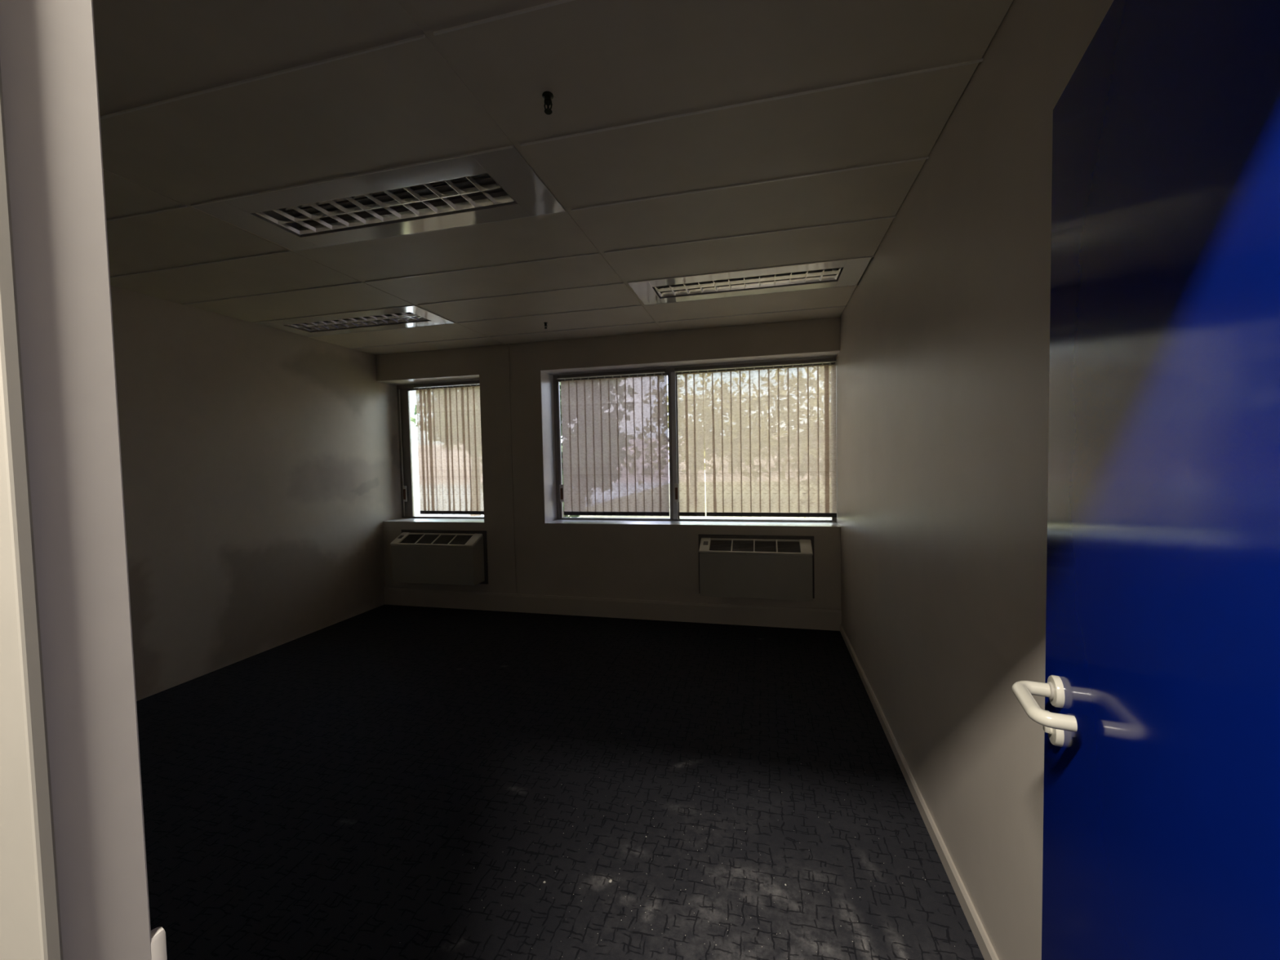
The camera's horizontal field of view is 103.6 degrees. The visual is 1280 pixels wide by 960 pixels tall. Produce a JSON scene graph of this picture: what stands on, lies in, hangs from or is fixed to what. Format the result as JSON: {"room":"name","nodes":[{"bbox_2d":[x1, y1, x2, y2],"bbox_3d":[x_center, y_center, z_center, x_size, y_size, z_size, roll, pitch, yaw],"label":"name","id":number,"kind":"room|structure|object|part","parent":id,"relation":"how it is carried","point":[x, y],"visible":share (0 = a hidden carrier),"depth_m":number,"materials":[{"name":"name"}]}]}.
{"room":"empty office room","nodes":[
{"label":"empty office room","id":0,"kind":"room"},
{"bbox_2d":[110,285,401,701],"bbox_3d":[-3.084,0.100,3.294,0.001,2.720,4.394,-1,2,14],"label":"wall","id":1,"kind":"structure","parent":0,"point":[260,464],"depth_m":3.74,"materials":[{"name":"paint"}]},
{"bbox_2d":[513,145,564,208],"bbox_3d":[-0.645,-1.645,1.579,6.188,0.150,6.806,-1,2,14],"label":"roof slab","id":2,"kind":"structure","parent":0,"point":[513,145],"depth_m":2.63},
{"bbox_2d":[93,0,1013,355],"bbox_3d":[-1.014,-1.202,2.565,4.382,0.044,4.080,-1,2,14],"label":"ceiling","id":3,"kind":"structure","parent":0,"point":[680,138],"depth_m":1.70,"materials":[{"name":"tile"}]},
{"bbox_2d":[256,305,454,337],"bbox_3d":[-2.188,-1.264,3.885,1.399,0.105,0.468,-1,2,14],"label":"ceiling light","id":4,"kind":"object","parent":3,"relation":"attached to","point":[415,316],"visible":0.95,"depth_m":3.91,"materials":[{"name":"metal"}]},
{"bbox_2d":[192,146,564,250],"bbox_3d":[-1.103,-1.215,2.157,1.479,0.105,0.468,-1,2,14],"label":"ceiling light","id":5,"kind":"object","parent":3,"relation":"attached to","point":[500,184],"visible":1,"depth_m":2.16,"materials":[{"name":"metal"}]},
{"bbox_2d":[542,91,553,115],"bbox_3d":[-0.276,-1.131,1.513,0.034,0.051,0.034,-1,2,14],"label":"sprinkler head","id":6,"kind":"object","parent":3,"relation":"attached to","point":[548,96],"visible":1,"depth_m":1.51},
{"bbox_2d":[627,257,871,305],"bbox_3d":[0.660,-1.293,3.187,1.405,0.105,0.468,-1,2,14],"label":"ceiling light","id":7,"kind":"object","parent":3,"relation":"attached to","point":[849,272],"visible":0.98,"depth_m":3.21,"materials":[{"name":"metal"}]},
{"bbox_2d":[136,604,984,959],"bbox_3d":[-0.975,1.346,2.632,4.388,0.001,4.164,-1,2,14],"label":"floor","id":8,"kind":"structure","parent":0,"point":[338,791],"depth_m":2.12,"materials":[{"name":"carpet"}]},
{"bbox_2d":[469,733,925,959],"bbox_3d":[0.140,1.357,1.821,1.736,0.001,1.477,-1,2,14],"label":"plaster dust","id":9,"kind":"object","parent":8,"relation":"on","point":[621,733],"visible":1,"depth_m":1.69,"materials":[{"name":"white"}]},
{"bbox_2d":[375,313,840,609],"bbox_3d":[-0.469,-0.228,4.757,4.388,2.950,0.342,-1,2,14],"label":"wall","id":10,"kind":"structure","parent":0,"point":[526,554],"depth_m":4.64,"materials":[{"name":"paint"}]},
{"bbox_2d":[377,374,484,522],"bbox_3d":[-2.041,-0.300,5.140,1.155,1.424,0.340,-1,2,14],"label":"window","id":11,"kind":"structure","parent":10,"relation":"in","point":[404,387],"depth_m":5.36,"materials":[{"name":"metal"}]},
{"bbox_3d":[-2.514,0.152,5.374,0.024,0.110,0.011,-1,2,14],"label":"catch lever","id":12,"kind":"part","parent":11,"relation":"part of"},
{"bbox_3d":[-2.033,0.411,5.140,1.155,0.003,0.280,-1,2,14],"label":"sill","id":13,"kind":"part","parent":11,"relation":"part of","materials":[{"name":"paint"}]},
{"bbox_2d":[413,380,484,514],"bbox_3d":[-1.900,-0.320,5.149,0.875,1.347,0.044,-1,2,14],"label":"vertical blind","id":14,"kind":"object","parent":11,"relation":"attached to","point":[449,436],"visible":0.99,"depth_m":5.16,"materials":[{"name":"fabric"}]},
{"bbox_2d":[390,529,488,586],"bbox_3d":[-1.963,0.758,4.883,0.952,0.518,0.211,-1,2,14],"label":"wall heater","id":15,"kind":"object","parent":10,"relation":"attached to","point":[439,557],"visible":1,"depth_m":4.81,"materials":[{"name":"metal"}]},
{"bbox_3d":[-1.969,0.578,4.866,0.892,0.098,0.190,-1,2,14],"label":"grille frame","id":16,"kind":"part","parent":15,"relation":"part of","materials":[{"name":"plastic"}]},
{"bbox_2d":[400,534,472,544],"bbox_3d":[-1.970,0.583,4.873,0.722,0.080,0.170,-1,2,14],"label":"grille","id":17,"kind":"object","parent":15,"relation":"attached to","point":[406,539],"depth_m":4.87,"materials":[{"name":"metal"}]},
{"bbox_2d":[383,587,841,631],"bbox_3d":[-0.485,1.167,4.638,4.388,0.172,0.022,-1,2,14],"label":"baseboard","id":18,"kind":"structure","parent":10,"relation":"attached to","point":[821,619],"depth_m":4.54,"materials":[{"name":"paint"}]},
{"bbox_2d":[540,350,840,527],"bbox_3d":[0.397,-0.324,4.542,2.602,1.424,0.340,-1,2,14],"label":"window","id":19,"kind":"structure","parent":10,"relation":"in","point":[553,495],"depth_m":4.68,"materials":[{"name":"metal"}]},
{"bbox_3d":[-0.769,0.135,4.946,0.024,0.110,0.011,-1,2,14],"label":"catch lever","id":20,"kind":"part","parent":19,"relation":"part of","materials":[{"name":"grey metal"}]},
{"bbox_2d":[556,368,669,515],"bbox_3d":[-0.259,-0.336,4.746,1.068,1.347,0.044,-1,2,14],"label":"vertical blind","id":21,"kind":"object","parent":19,"relation":"attached to","point":[615,430],"visible":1,"depth_m":4.74,"materials":[{"name":"fabric"}]},
{"bbox_3d":[-0.259,-0.309,4.848,1.122,1.363,0.030,-1,2,14],"label":"sash","id":22,"kind":"part","parent":19,"relation":"part of","materials":[{"name":"metal"}]},
{"bbox_3d":[0.337,0.125,4.660,0.024,0.110,0.011,-1,2,14],"label":"catch lever","id":23,"kind":"part","parent":19,"relation":"part of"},
{"bbox_3d":[0.404,0.387,4.542,2.602,0.003,0.280,-1,2,14],"label":"sill","id":24,"kind":"part","parent":19,"relation":"part of","materials":[{"name":"paint"}]},
{"bbox_3d":[1.012,-0.321,4.536,1.368,1.363,0.030,-1,2,14],"label":"sash","id":25,"kind":"part","parent":19,"relation":"part of","materials":[{"name":"metal"}]},
{"bbox_2d":[674,357,836,517],"bbox_3d":[0.998,-0.348,4.438,1.377,1.347,0.044,-1,2,14],"label":"vertical blind","id":26,"kind":"object","parent":19,"relation":"attached to","point":[767,441],"visible":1,"depth_m":4.42,"materials":[{"name":"fabric"}]},
{"bbox_2d":[697,533,814,600],"bbox_3d":[0.951,0.730,4.168,0.952,0.518,0.211,-1,2,14],"label":"wall heater","id":27,"kind":"object","parent":10,"relation":"attached to","point":[781,567],"visible":1,"depth_m":4.10,"materials":[{"name":"metal"}]},
{"bbox_2d":[699,537,807,555],"bbox_3d":[0.945,0.549,4.151,0.892,0.098,0.190,-1,2,14],"label":"grille","id":28,"kind":"object","parent":27,"relation":"attached to","point":[708,546],"depth_m":4.15,"materials":[{"name":"plastic"}]},
{"bbox_3d":[0.951,0.738,4.168,0.892,0.441,0.186,-1,2,14],"label":"casing","id":29,"kind":"part","parent":27,"relation":"part of","materials":[{"name":"metal"}]},
{"bbox_2d":[835,0,1113,959],"bbox_3d":[1.243,-0.057,2.207,0.150,3.150,4.474,-1,2,14],"label":"wall","id":30,"kind":"structure","parent":0,"point":[942,363],"depth_m":1.52,"materials":[{"name":"paint"}]},
{"bbox_2d":[840,623,999,959],"bbox_3d":[1.162,1.293,2.163,0.013,0.060,4.010,-1,2,14],"label":"baseboard","id":31,"kind":"structure","parent":30,"relation":"attached to","point":[981,937],"depth_m":1.85,"materials":[{"name":"paint"}]},
{"bbox_3d":[-1.486,0.014,0.603,4.388,3.050,0.054,-1,2,14],"label":"wall","id":32,"kind":"structure","parent":0,"visible":0},
{"bbox_2d":[0,0,167,959],"bbox_3d":[0.025,0.376,0.255,0.919,2.095,0.072,-1,2,14],"label":"trim","id":33,"kind":"structure","parent":32,"relation":"attached to","point":[73,877],"depth_m":0.33,"materials":[{"name":"paint"}]},
{"bbox_3d":[-0.365,0.406,0.381,0.011,0.131,0.014,-1,2,14],"label":"strike plate","id":34,"kind":"part","parent":33,"relation":"part of","materials":[{"name":"paint"}]},
{"bbox_2d":[1011,0,1279,959],"bbox_3d":[0.576,0.376,0.566,0.116,2.032,0.827,0,3,24],"label":"door","id":35,"kind":"structure","parent":32,"relation":"in","point":[1160,719],"depth_m":0.56,"materials":[{"name":"blue paint"}]},
{"bbox_3d":[0.664,0.369,0.831,0.064,0.023,0.143,0,3,24],"label":"lever handle","id":36,"kind":"part","parent":35,"relation":"part of","materials":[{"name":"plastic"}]},
{"label":"outside","id":37,"kind":"structure","parent":0,"visible":0},
{"bbox_2d":[568,481,831,519],"bbox_3d":[10.069,0.016,46.414,85.000,0.300,85.144,-1,2,14],"label":"ground","id":38,"kind":"structure","parent":37,"point":[580,516],"depth_m":16.85,"materials":[{"name":"white"}]},
{"bbox_2d":[410,394,480,515],"bbox_3d":[-6.130,-1.636,18.605,4.430,5.960,3.851,-2,3,-27],"label":"tree","id":39,"kind":"object","parent":38,"relation":"on","point":[412,420],"visible":0.02,"depth_m":18.47,"materials":[{"name":"green plant"}]},
{"bbox_3d":[-6.119,-2.734,18.522,4.321,3.760,3.941,-3,3,-32],"label":"crown","id":40,"kind":"part","parent":39,"relation":"part of","materials":[{"name":"green plant"}]},
{"bbox_2d":[413,481,669,516],"bbox_3d":[-17.002,0.755,37.825,36.500,0.015,54.744,-1,2,14],"label":"path","id":41,"kind":"structure","parent":38,"relation":"on","point":[416,486],"depth_m":21.50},
{"bbox_2d":[412,440,705,484],"bbox_3d":[1.197,-1.816,45.999,56.000,3.750,6.000,-1,2,14],"label":"building","id":42,"kind":"structure","parent":38,"relation":"on","point":[415,448],"depth_m":48.50,"materials":[{"name":"white"}]},
{"bbox_2d":[559,382,579,517],"bbox_3d":[-2.266,-1.231,13.735,4.228,5.402,4.696,-2,3,-19],"label":"tree","id":43,"kind":"object","parent":38,"relation":"on","point":[564,516],"visible":0.02,"depth_m":13.35,"materials":[{"name":"green plant"}]},
{"bbox_2d":[666,384,705,472],"bbox_3d":[2.449,-1.756,21.049,6.014,5.658,6.458,-2,3,-24],"label":"tree","id":44,"kind":"object","parent":38,"relation":"on","point":[667,384],"visible":0.02,"depth_m":20.09,"materials":[{"name":"green plant"}]}
]}

